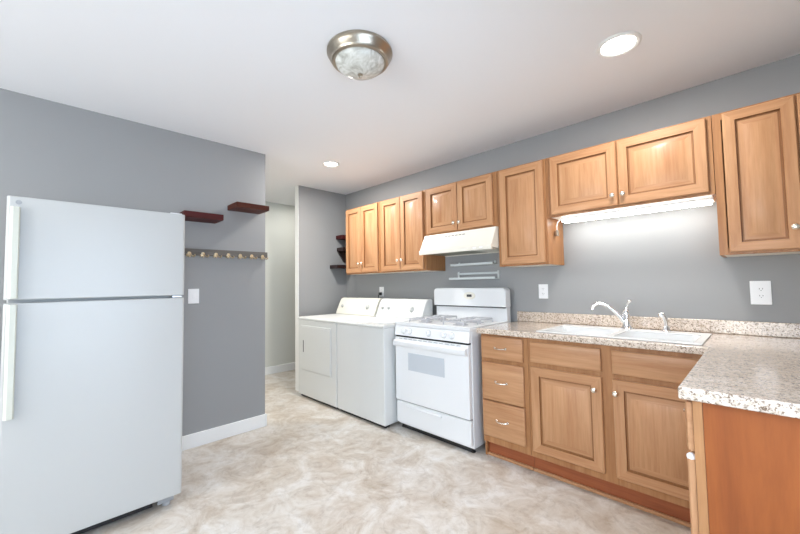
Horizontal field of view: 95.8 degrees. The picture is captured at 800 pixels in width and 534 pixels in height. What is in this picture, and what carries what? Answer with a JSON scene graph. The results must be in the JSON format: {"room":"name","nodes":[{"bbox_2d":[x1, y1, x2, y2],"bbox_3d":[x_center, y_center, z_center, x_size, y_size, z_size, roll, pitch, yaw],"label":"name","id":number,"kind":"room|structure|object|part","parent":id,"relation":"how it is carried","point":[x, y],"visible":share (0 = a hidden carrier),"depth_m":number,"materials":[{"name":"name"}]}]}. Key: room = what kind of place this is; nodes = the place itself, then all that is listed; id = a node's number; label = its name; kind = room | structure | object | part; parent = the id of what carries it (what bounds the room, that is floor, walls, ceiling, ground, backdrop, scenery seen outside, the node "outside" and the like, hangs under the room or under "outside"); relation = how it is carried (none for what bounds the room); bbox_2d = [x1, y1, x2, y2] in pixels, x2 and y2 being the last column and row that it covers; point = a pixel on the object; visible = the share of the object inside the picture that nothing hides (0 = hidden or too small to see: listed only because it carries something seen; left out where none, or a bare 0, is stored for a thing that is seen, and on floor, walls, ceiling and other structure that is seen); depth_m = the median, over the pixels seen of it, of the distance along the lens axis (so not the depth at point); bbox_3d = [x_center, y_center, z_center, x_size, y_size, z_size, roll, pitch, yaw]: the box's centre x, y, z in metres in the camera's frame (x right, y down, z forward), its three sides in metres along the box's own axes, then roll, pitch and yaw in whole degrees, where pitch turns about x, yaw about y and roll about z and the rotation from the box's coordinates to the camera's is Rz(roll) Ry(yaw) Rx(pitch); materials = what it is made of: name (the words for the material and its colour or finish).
{"room":"kitchen","nodes":[
{"label":"kitchen","id":0,"kind":"room"},
{"bbox_2d":[0,88,264,435],"bbox_3d":[-3.049,0.134,1.530,0.120,2.456,5.052,-4,-4,45],"label":"wall","id":1,"kind":"structure","parent":0,"point":[50,150],"depth_m":2.84,"materials":[{"name":"grey paint"}]},
{"bbox_2d":[188,289,198,303],"bbox_3d":[-1.628,0.231,2.853,0.013,0.116,0.078,-4,-4,45],"label":"light switch","id":2,"kind":"object","parent":1,"relation":"attached to","point":[193,294],"visible":1,"depth_m":2.85,"materials":[{"name":"white plastic"}]},
{"bbox_2d":[180,210,223,223],"bbox_3d":[-1.561,-0.389,2.828,0.200,0.046,0.278,-4,-4,45],"label":"floating shelf","id":3,"kind":"object","parent":1,"relation":"attached to","point":[194,216],"visible":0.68,"depth_m":2.78,"materials":[{"name":"red wood"}]},
{"bbox_2d":[182,414,264,450],"bbox_3d":[-2.947,1.305,1.461,0.012,0.108,4.952,-4,-4,45],"label":"baseboard","id":4,"kind":"structure","parent":1,"relation":"attached to","point":[200,438],"depth_m":2.95,"materials":[{"name":"white paint"}]},
{"bbox_2d":[184,248,267,259],"bbox_3d":[-1.433,-0.106,3.031,0.069,0.070,0.680,-4,-4,45],"label":"hook rail","id":5,"kind":"object","parent":1,"relation":"attached to","point":[187,251],"visible":0.97,"depth_m":3.01,"materials":[{"name":"gold metal"}]},
{"bbox_2d":[227,202,268,213],"bbox_3d":[-1.298,-0.503,3.096,0.204,0.042,0.275,-4,-4,45],"label":"floating shelf","id":6,"kind":"object","parent":1,"relation":"attached to","point":[237,206],"visible":1,"depth_m":3.04,"materials":[{"name":"red wood"}]},
{"bbox_2d":[265,202,294,366],"bbox_3d":[-2.738,0.266,4.360,0.100,2.456,3.500,-4,-4,45],"label":"wall","id":7,"kind":"structure","parent":0,"point":[280,218],"depth_m":5.27,"materials":[{"name":"white paint"}]},
{"bbox_2d":[265,362,294,374],"bbox_3d":[-2.679,1.436,4.263,0.012,0.108,3.499,-4,-4,45],"label":"baseboard","id":8,"kind":"structure","parent":7,"relation":"attached to","point":[289,366],"depth_m":5.20,"materials":[{"name":"white paint"}]},
{"bbox_2d":[298,185,346,316],"bbox_3d":[-0.986,0.248,4.586,0.075,2.456,0.704,-4,-4,45],"label":"wall","id":9,"kind":"structure","parent":0,"point":[322,214],"depth_m":4.55,"materials":[{"name":"grey paint"}]},
{"bbox_2d":[295,185,298,390],"bbox_3d":[-1.236,0.240,4.336,0.078,2.456,0.004,-4,-4,45],"label":"trim","id":10,"kind":"structure","parent":9,"relation":"attached to","point":[296,187],"depth_m":4.33,"materials":[{"name":"white paint"}]},
{"bbox_2d":[330,265,345,268],"bbox_3d":[-0.752,-0.001,4.670,0.160,0.044,0.258,-4,-4,45],"label":"corner shelf","id":11,"kind":"object","parent":9,"relation":"attached to","point":[331,266],"visible":0.56,"depth_m":4.59,"materials":[{"name":"black wood"}]},
{"bbox_2d":[336,235,345,239],"bbox_3d":[-0.731,-0.385,4.730,0.140,0.048,0.161,-4,-4,45],"label":"corner shelf","id":12,"kind":"object","parent":9,"relation":"attached to","point":[339,237],"visible":0.7,"depth_m":4.66,"materials":[{"name":"red wood"}]},
{"bbox_2d":[337,247,345,262],"bbox_3d":[-0.723,-0.154,4.724,0.140,0.193,0.148,-4,-4,45],"label":"corner shelf","id":13,"kind":"object","parent":9,"relation":"attached to","point":[341,251],"visible":0.7,"depth_m":4.74,"materials":[{"name":"black wood"}]},
{"bbox_2d":[82,370,690,533],"bbox_3d":[-1.784,1.383,1.320,5.638,0.100,6.600,-4,-4,45],"label":"floor","id":14,"kind":"structure","parent":0,"point":[315,467],"depth_m":2.19,"materials":[{"name":"tile"}]},
{"bbox_2d":[0,196,184,533],"bbox_3d":[-1.760,0.528,2.099,0.734,1.680,0.723,-4,-4,45],"label":"refrigerator","id":15,"kind":"object","parent":14,"relation":"on","point":[91,376],"visible":1,"depth_m":1.82,"materials":[{"name":"white metal"}]},
{"bbox_3d":[-1.748,0.425,1.620,0.031,0.510,0.033,-4,-4,45],"label":"handle","id":16,"kind":"part","parent":15,"relation":"part of","materials":[{"name":"white plastic"}]},
{"bbox_3d":[-1.756,-0.066,1.644,0.031,0.420,0.033,-4,-4,45],"label":"handle","id":17,"kind":"part","parent":15,"relation":"part of","materials":[{"name":"white plastic"}]},
{"bbox_3d":[-1.539,0.733,1.872,0.060,1.119,0.723,-4,-4,45],"label":"door","id":18,"kind":"part","parent":15,"relation":"part of","materials":[{"name":"white metal"}]},
{"bbox_3d":[-1.553,-0.080,1.911,0.060,0.478,0.723,-4,-4,45],"label":"freezer door","id":19,"kind":"part","parent":15,"relation":"part of","materials":[{"name":"white metal"}]},
{"bbox_2d":[298,297,382,408],"bbox_3d":[-0.659,0.904,4.097,0.744,1.086,0.705,-4,-4,45],"label":"dryer","id":20,"kind":"object","parent":14,"relation":"on","point":[317,333],"visible":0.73,"depth_m":3.87,"materials":[{"name":"white metal"}]},
{"bbox_3d":[-0.910,0.881,3.854,0.542,0.447,0.002,-4,-4,45],"label":"door panel","id":21,"kind":"part","parent":20,"relation":"part of","materials":[{"name":"white metal"}]},
{"bbox_3d":[-0.905,0.881,3.859,0.582,0.487,0.011,-4,-4,45],"label":"door","id":22,"kind":"part","parent":20,"relation":"part of","materials":[{"name":"white metal"}]},
{"bbox_2d":[336,298,432,427],"bbox_3d":[-0.142,0.871,3.587,0.699,1.086,0.696,-4,-4,45],"label":"washing machine","id":23,"kind":"object","parent":14,"relation":"on","point":[366,351],"visible":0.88,"depth_m":3.31,"materials":[{"name":"white metal"}]},
{"bbox_3d":[-0.196,0.520,3.555,0.597,0.008,0.412,-4,-4,45],"label":"lid","id":24,"kind":"part","parent":23,"relation":"part of","materials":[{"name":"white metal"}]},
{"bbox_2d":[393,288,510,452],"bbox_3d":[0.442,0.783,3.098,0.780,1.194,0.676,-4,-4,45],"label":"gas range","id":25,"kind":"object","parent":14,"relation":"on","point":[439,393],"visible":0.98,"depth_m":2.88,"materials":[{"name":"white metal"}]},
{"bbox_3d":[0.189,1.167,2.913,0.360,0.022,0.016,-4,-4,45],"label":"drawer pull","id":26,"kind":"part","parent":25,"relation":"part of","materials":[{"name":"white metal"}]},
{"bbox_3d":[0.222,0.472,3.162,0.124,0.018,0.124,-4,-4,45],"label":"burner","id":27,"kind":"part","parent":25,"relation":"part of","materials":[{"name":"white metal"}]},
{"bbox_3d":[0.213,0.636,2.878,0.752,0.060,0.036,-4,-4,45],"label":"handle","id":28,"kind":"part","parent":25,"relation":"part of","materials":[{"name":"white metal"}]},
{"bbox_3d":[0.239,0.533,2.910,0.772,0.084,0.039,-4,-4,45],"label":"control panel","id":29,"kind":"part","parent":25,"relation":"part of","materials":[{"name":"white metal"}]},
{"bbox_3d":[0.244,0.856,2.895,0.760,0.536,0.040,-4,-4,45],"label":"oven door","id":30,"kind":"part","parent":25,"relation":"part of","materials":[{"name":"white metal"}]},
{"bbox_3d":[0.253,1.226,2.880,0.760,0.180,0.030,-4,-4,45],"label":"storage drawer","id":31,"kind":"part","parent":25,"relation":"part of","materials":[{"name":"white metal"}]},
{"bbox_2d":[395,318,507,331],"bbox_3d":[0.431,0.481,3.106,0.780,0.028,0.563,-4,-4,45],"label":"cooktop","id":32,"kind":"object","parent":25,"relation":"in","point":[438,325],"depth_m":2.97,"materials":[{"name":"white metal"}]},
{"bbox_3d":[0.485,0.455,2.899,0.124,0.018,0.124,-4,-4,45],"label":"burner","id":33,"kind":"part","parent":25,"relation":"part of","materials":[{"name":"white metal"}]},
{"bbox_3d":[0.628,0.261,3.276,0.124,0.068,0.004,-4,-4,45],"label":"clock panel","id":34,"kind":"part","parent":25,"relation":"part of","materials":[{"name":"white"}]},
{"bbox_2d":[481,333,534,470],"bbox_3d":[0.920,0.916,2.694,0.354,0.874,0.650,-4,-4,45],"label":"base cabinet","id":35,"kind":"object","parent":14,"relation":"on","point":[505,366],"visible":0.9,"depth_m":2.48,"materials":[{"name":"brown wood"}]},
{"bbox_3d":[0.705,0.567,2.516,0.317,0.155,0.019,-4,-4,45],"label":"drawer","id":36,"kind":"part","parent":35,"relation":"part of","materials":[{"name":"brown wood"}]},
{"bbox_3d":[0.709,0.804,2.505,0.317,0.262,0.019,-4,-4,45],"label":"drawer","id":37,"kind":"part","parent":35,"relation":"part of","materials":[{"name":"brown wood"}]},
{"bbox_3d":[0.713,1.068,2.492,0.317,0.247,0.019,-4,-4,45],"label":"drawer","id":38,"kind":"part","parent":35,"relation":"part of","materials":[{"name":"brown wood"}]},
{"bbox_3d":[0.761,1.337,2.497,0.340,0.020,0.018,-4,-4,45],"label":"shoe molding","id":39,"kind":"part","parent":35,"relation":"part of","materials":[{"name":"brown wood"}]},
{"bbox_2d":[528,338,701,527],"bbox_3d":[1.395,0.885,2.218,0.988,0.874,0.651,-4,-4,45],"label":"base cabinet","id":40,"kind":"object","parent":14,"relation":"on","point":[609,422],"visible":0.69,"depth_m":2.03,"materials":[{"name":"brown wood"}]},
{"bbox_3d":[1.008,0.909,2.202,0.420,0.538,0.019,-4,-4,45],"label":"door","id":41,"kind":"part","parent":40,"relation":"part of","materials":[{"name":"brown wood"}]},
{"bbox_3d":[1.232,1.306,2.027,0.988,0.020,0.018,-4,-4,45],"label":"shoe molding","id":42,"kind":"part","parent":40,"relation":"part of","materials":[{"name":"brown wood"}]},
{"bbox_2d":[477,311,799,418],"bbox_3d":[1.159,0.374,1.861,1.941,0.118,1.516,-4,-4,45],"label":"countertop","id":43,"kind":"structure","parent":40,"relation":"on","point":[746,365],"depth_m":1.69,"materials":[{"name":"stone"}]},
{"bbox_2d":[591,299,632,329],"bbox_3d":[1.407,0.312,2.409,0.240,0.194,0.067,-2,-3,22],"label":"faucet","id":44,"kind":"object","parent":43,"relation":"on","point":[624,318],"visible":1,"depth_m":2.37,"materials":[{"name":"silver metal"}]},
{"bbox_3d":[1.391,0.303,2.416,0.205,0.140,0.030,-2,-3,23],"label":"spout","id":45,"kind":"part","parent":44,"relation":"part of","materials":[{"name":"silver metal"}]},
{"bbox_3d":[1.492,0.251,2.367,0.023,0.079,0.050,0,-3,-28],"label":"lever","id":46,"kind":"part","parent":44,"relation":"part of","materials":[{"name":"silver metal"}]},
{"bbox_2d":[536,324,711,345],"bbox_3d":[1.356,0.489,2.232,0.838,0.173,0.490,-4,-4,45],"label":"sink","id":47,"kind":"object","parent":43,"relation":"in","point":[690,338],"visible":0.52,"depth_m":2.23,"materials":[{"name":"white ceramic"}]},
{"bbox_3d":[1.187,0.498,2.344,0.372,0.170,0.349,-4,-4,45],"label":"bowl","id":48,"kind":"part","parent":47,"relation":"part of","materials":[{"name":"white ceramic"}]},
{"bbox_3d":[1.468,0.480,2.063,0.372,0.170,0.349,-4,-4,45],"label":"bowl","id":49,"kind":"part","parent":47,"relation":"part of","materials":[{"name":"white ceramic"}]},
{"bbox_2d":[658,312,671,331],"bbox_3d":[1.632,0.338,2.228,0.064,0.117,0.055,-4,-4,45],"label":"sprayer","id":50,"kind":"object","parent":47,"relation":"on","point":[666,328],"visible":1,"depth_m":2.22,"materials":[{"name":"silver metal"}]},
{"bbox_3d":[1.344,0.887,1.867,0.417,0.538,0.019,-4,-4,45],"label":"door","id":51,"kind":"part","parent":40,"relation":"part of","materials":[{"name":"brown wood"}]},
{"bbox_2d":[683,400,799,533],"bbox_3d":[1.412,0.835,1.190,0.678,0.874,0.890,-4,-4,45],"label":"base cabinet","id":52,"kind":"object","parent":14,"relation":"on","point":[744,465],"visible":0.71,"depth_m":1.02,"materials":[{"name":"brown wood"}]},
{"bbox_3d":[1.017,0.491,1.239,0.019,0.144,0.370,-4,-4,45],"label":"drawer","id":53,"kind":"part","parent":52,"relation":"part of","materials":[{"name":"brown wood"}]},
{"bbox_3d":[1.023,0.857,1.221,0.019,0.534,0.370,-4,-4,45],"label":"door","id":54,"kind":"part","parent":52,"relation":"part of","materials":[{"name":"brown wood"}]},
{"bbox_3d":[1.207,0.848,1.373,0.024,0.874,0.860,-4,-4,45],"label":"frame","id":55,"kind":"part","parent":52,"relation":"part of","materials":[{"name":"brown wood"}]},
{"bbox_2d":[0,0,799,205],"bbox_3d":[-1.827,-1.170,1.443,5.638,0.100,6.600,-4,-4,45],"label":"ceiling","id":56,"kind":"structure","parent":0,"point":[462,79],"depth_m":2.01,"materials":[{"name":"white paint"}]},
{"bbox_2d":[322,161,339,166],"bbox_3d":[-0.692,-1.028,3.624,0.176,0.009,0.176,-4,-4,45],"label":"recessed light","id":57,"kind":"object","parent":56,"relation":"in","point":[326,163],"visible":1,"depth_m":3.62,"materials":[{"name":"white paint"}]},
{"bbox_2d":[327,29,391,79],"bbox_3d":[-0.208,-1.053,1.884,0.340,0.144,0.340,-4,-4,45],"label":"ceiling lamp","id":58,"kind":"object","parent":56,"relation":"attached to","point":[357,54],"visible":1,"depth_m":1.79,"materials":[{"name":"silver metal"}]},
{"bbox_3d":[-0.208,-1.036,1.883,0.256,0.066,0.256,-4,-4,45],"label":"lamp shade","id":59,"kind":"part","parent":58,"relation":"part of","materials":[{"name":"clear glass"}]},
{"bbox_2d":[596,31,641,57],"bbox_3d":[1.128,-1.143,1.869,0.206,0.009,0.206,-4,-4,45],"label":"recessed light","id":60,"kind":"object","parent":56,"relation":"in","point":[619,44],"visible":1,"depth_m":1.86,"materials":[{"name":"white paint"}]},
{"bbox_2d":[346,54,799,322],"bbox_3d":[0.492,0.179,3.679,5.638,2.456,0.100,-4,-4,45],"label":"wall","id":61,"kind":"structure","parent":0,"point":[669,262],"depth_m":2.49,"materials":[{"name":"grey paint"}]},
{"bbox_2d":[346,202,389,274],"bbox_3d":[-0.344,-0.308,4.215,0.602,0.777,0.342,-4,-4,45],"label":"upper cabinet","id":62,"kind":"object","parent":61,"relation":"attached to","point":[363,251],"visible":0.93,"depth_m":4.09,"materials":[{"name":"brown wood"}]},
{"bbox_3d":[-0.543,-0.305,4.231,0.280,0.751,0.019,-4,-4,45],"label":"door","id":63,"kind":"part","parent":62,"relation":"part of","materials":[{"name":"brown wood"}]},
{"bbox_3d":[-0.341,-0.318,4.028,0.283,0.751,0.019,-4,-4,45],"label":"door","id":64,"kind":"part","parent":62,"relation":"part of","materials":[{"name":"brown wood"}]},
{"bbox_2d":[379,287,383,296],"bbox_3d":[-0.220,0.295,4.310,0.074,0.114,0.009,-4,-4,45],"label":"wall outlet","id":65,"kind":"object","parent":61,"relation":"attached to","point":[381,289],"visible":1,"depth_m":4.30,"materials":[{"name":"white plastic"}]},
{"bbox_2d":[380,190,444,272],"bbox_3d":[0.101,-0.337,3.771,0.652,0.777,0.342,-4,-4,45],"label":"upper cabinet","id":66,"kind":"object","parent":61,"relation":"attached to","point":[402,218],"visible":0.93,"depth_m":3.63,"materials":[{"name":"brown wood"}]},
{"bbox_3d":[-0.099,-0.334,3.787,0.294,0.751,0.019,-4,-4,45],"label":"door","id":67,"kind":"part","parent":66,"relation":"part of","materials":[{"name":"brown wood"}]},
{"bbox_3d":[0.115,-0.348,3.573,0.301,0.751,0.019,-4,-4,45],"label":"door","id":68,"kind":"part","parent":66,"relation":"part of","materials":[{"name":"brown wood"}]},
{"bbox_2d":[419,226,498,256],"bbox_3d":[0.583,-0.214,3.236,0.756,0.184,0.409,-4,-4,45],"label":"range hood","id":69,"kind":"object","parent":61,"relation":"attached to","point":[482,240],"visible":0.84,"depth_m":3.10,"materials":[{"name":"white metal"}]},
{"bbox_2d":[473,248,498,251],"bbox_3d":[0.762,-0.142,3.052,0.170,0.012,0.300,-4,-4,45],"label":"lamp","id":70,"kind":"object","parent":69,"relation":"attached to","point":[493,249],"depth_m":3.01,"materials":[{"name":"white plastic"}]},
{"bbox_2d":[425,171,498,235],"bbox_3d":[0.601,-0.532,3.278,0.766,0.451,0.342,-4,-4,45],"label":"upper cabinet","id":71,"kind":"object","parent":61,"relation":"attached to","point":[471,203],"visible":0.73,"depth_m":3.14,"materials":[{"name":"brown wood"}]},
{"bbox_3d":[0.380,-0.528,3.314,0.351,0.425,0.019,-4,-4,45],"label":"door","id":72,"kind":"part","parent":71,"relation":"part of","materials":[{"name":"brown wood"}]},
{"bbox_3d":[0.631,-0.544,3.064,0.347,0.425,0.019,-4,-4,45],"label":"door","id":73,"kind":"part","parent":71,"relation":"part of","materials":[{"name":"brown wood"}]},
{"bbox_2d":[450,260,495,266],"bbox_3d":[0.678,-0.033,3.377,0.460,0.035,0.072,-4,-4,45],"label":"wall ledge","id":74,"kind":"object","parent":61,"relation":"attached to","point":[479,263],"visible":1,"depth_m":3.33,"materials":[{"name":"grey metal"}]},
{"bbox_2d":[450,262,494,266],"bbox_3d":[0.678,-0.026,3.377,0.460,0.020,0.072,-4,-4,45],"label":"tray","id":75,"kind":"object","parent":74,"relation":"on","point":[480,263],"depth_m":3.34,"materials":[{"name":"grey metal"}]},
{"bbox_2d":[449,270,499,279],"bbox_3d":[0.681,0.077,3.360,0.500,0.075,0.087,-4,-4,45],"label":"wall ledge","id":76,"kind":"object","parent":61,"relation":"attached to","point":[497,272],"visible":1,"depth_m":3.33,"materials":[{"name":"grey metal"}]},
{"bbox_2d":[449,276,499,279],"bbox_3d":[0.682,0.104,3.358,0.500,0.020,0.087,-4,-4,45],"label":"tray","id":77,"kind":"object","parent":76,"relation":"on","point":[493,277],"depth_m":3.31,"materials":[{"name":"grey metal"}]},
{"bbox_3d":[0.719,0.059,3.366,0.442,0.018,0.005,-4,-4,45],"label":"rail","id":78,"kind":"part","parent":76,"relation":"part of","materials":[{"name":"grey metal"}]},
{"bbox_2d":[497,159,563,266],"bbox_3d":[1.027,-0.396,2.869,0.396,0.777,0.310,-4,-4,45],"label":"upper cabinet","id":79,"kind":"object","parent":61,"relation":"attached to","point":[527,238],"visible":0.91,"depth_m":2.74,"materials":[{"name":"brown wood"}]},
{"bbox_3d":[0.927,-0.401,2.763,0.349,0.751,0.019,-4,-4,45],"label":"door","id":80,"kind":"part","parent":79,"relation":"part of","materials":[{"name":"brown wood"}]},
{"bbox_2d":[538,284,547,298],"bbox_3d":[1.162,0.198,2.931,0.076,0.116,0.009,-4,-4,45],"label":"wall outlet","id":81,"kind":"object","parent":61,"relation":"attached to","point":[543,288],"visible":1,"depth_m":2.93,"materials":[{"name":"white plastic"}]},
{"bbox_2d":[545,116,715,221],"bbox_3d":[1.481,-0.595,2.399,0.924,0.440,0.342,-4,-4,45],"label":"upper cabinet","id":82,"kind":"object","parent":61,"relation":"attached to","point":[674,163],"visible":0.94,"depth_m":2.23,"materials":[{"name":"brown wood"}]},
{"bbox_3d":[1.236,-0.589,2.460,0.425,0.414,0.019,-4,-4,45],"label":"door","id":83,"kind":"part","parent":82,"relation":"part of","materials":[{"name":"brown wood"}]},
{"bbox_2d":[555,197,714,235],"bbox_3d":[1.502,-0.318,2.408,0.899,0.136,0.092,-4,-4,45],"label":"light","id":84,"kind":"object","parent":82,"relation":"attached to","point":[707,201],"visible":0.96,"depth_m":2.33,"materials":[{"name":"white plastic"}]},
{"bbox_2d":[562,200,712,222],"bbox_3d":[1.516,-0.356,2.396,0.840,0.016,0.080,-4,-4,45],"label":"diffuser","id":85,"kind":"object","parent":84,"relation":"attached to","point":[692,203],"depth_m":2.32,"materials":[{"name":"white plastic"}]},
{"bbox_3d":[1.545,-0.609,2.152,0.436,0.414,0.019,-4,-4,45],"label":"door","id":86,"kind":"part","parent":82,"relation":"part of","materials":[{"name":"brown wood"}]},
{"bbox_2d":[517,311,799,337],"bbox_3d":[1.159,0.355,1.862,1.941,0.080,1.514,-4,-4,45],"label":"backsplash","id":87,"kind":"structure","parent":61,"relation":"attached to","point":[770,329],"depth_m":2.28,"materials":[{"name":"stone"}]},
{"bbox_2d":[711,92,799,257],"bbox_3d":[2.028,-0.462,1.848,0.612,0.777,0.342,-4,-4,45],"label":"upper cabinet","id":88,"kind":"object","parent":61,"relation":"attached to","point":[756,147],"visible":1,"depth_m":1.85,"materials":[{"name":"brown wood"}]},
{"bbox_3d":[1.907,-0.195,1.741,0.031,0.031,0.032,-4,-4,45],"label":"knob","id":89,"kind":"part","parent":88,"relation":"part of","materials":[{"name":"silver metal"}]},
{"bbox_3d":[2.036,-0.473,1.657,0.260,0.751,0.019,-4,-4,45],"label":"door","id":90,"kind":"part","parent":88,"relation":"part of","materials":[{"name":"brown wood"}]},
{"bbox_2d":[749,281,771,304],"bbox_3d":[2.045,0.146,2.049,0.086,0.134,0.009,-4,-4,45],"label":"wall outlet","id":91,"kind":"object","parent":61,"relation":"attached to","point":[760,291],"visible":1,"depth_m":2.05,"materials":[{"name":"white plastic"}]},
{"bbox_2d":[757,287,764,291],"bbox_3d":[2.044,0.126,2.047,0.032,0.027,0.002,-4,-4,45],"label":"receptacle","id":92,"kind":"object","parent":91,"relation":"attached to","point":[759,289],"depth_m":2.05,"materials":[{"name":"white plastic"}]},
{"bbox_2d":[757,294,765,298],"bbox_3d":[2.045,0.165,2.045,0.032,0.027,0.002,-4,-4,45],"label":"receptacle","id":93,"kind":"object","parent":91,"relation":"attached to","point":[759,296],"depth_m":2.04,"materials":[{"name":"white plastic"}]}
]}

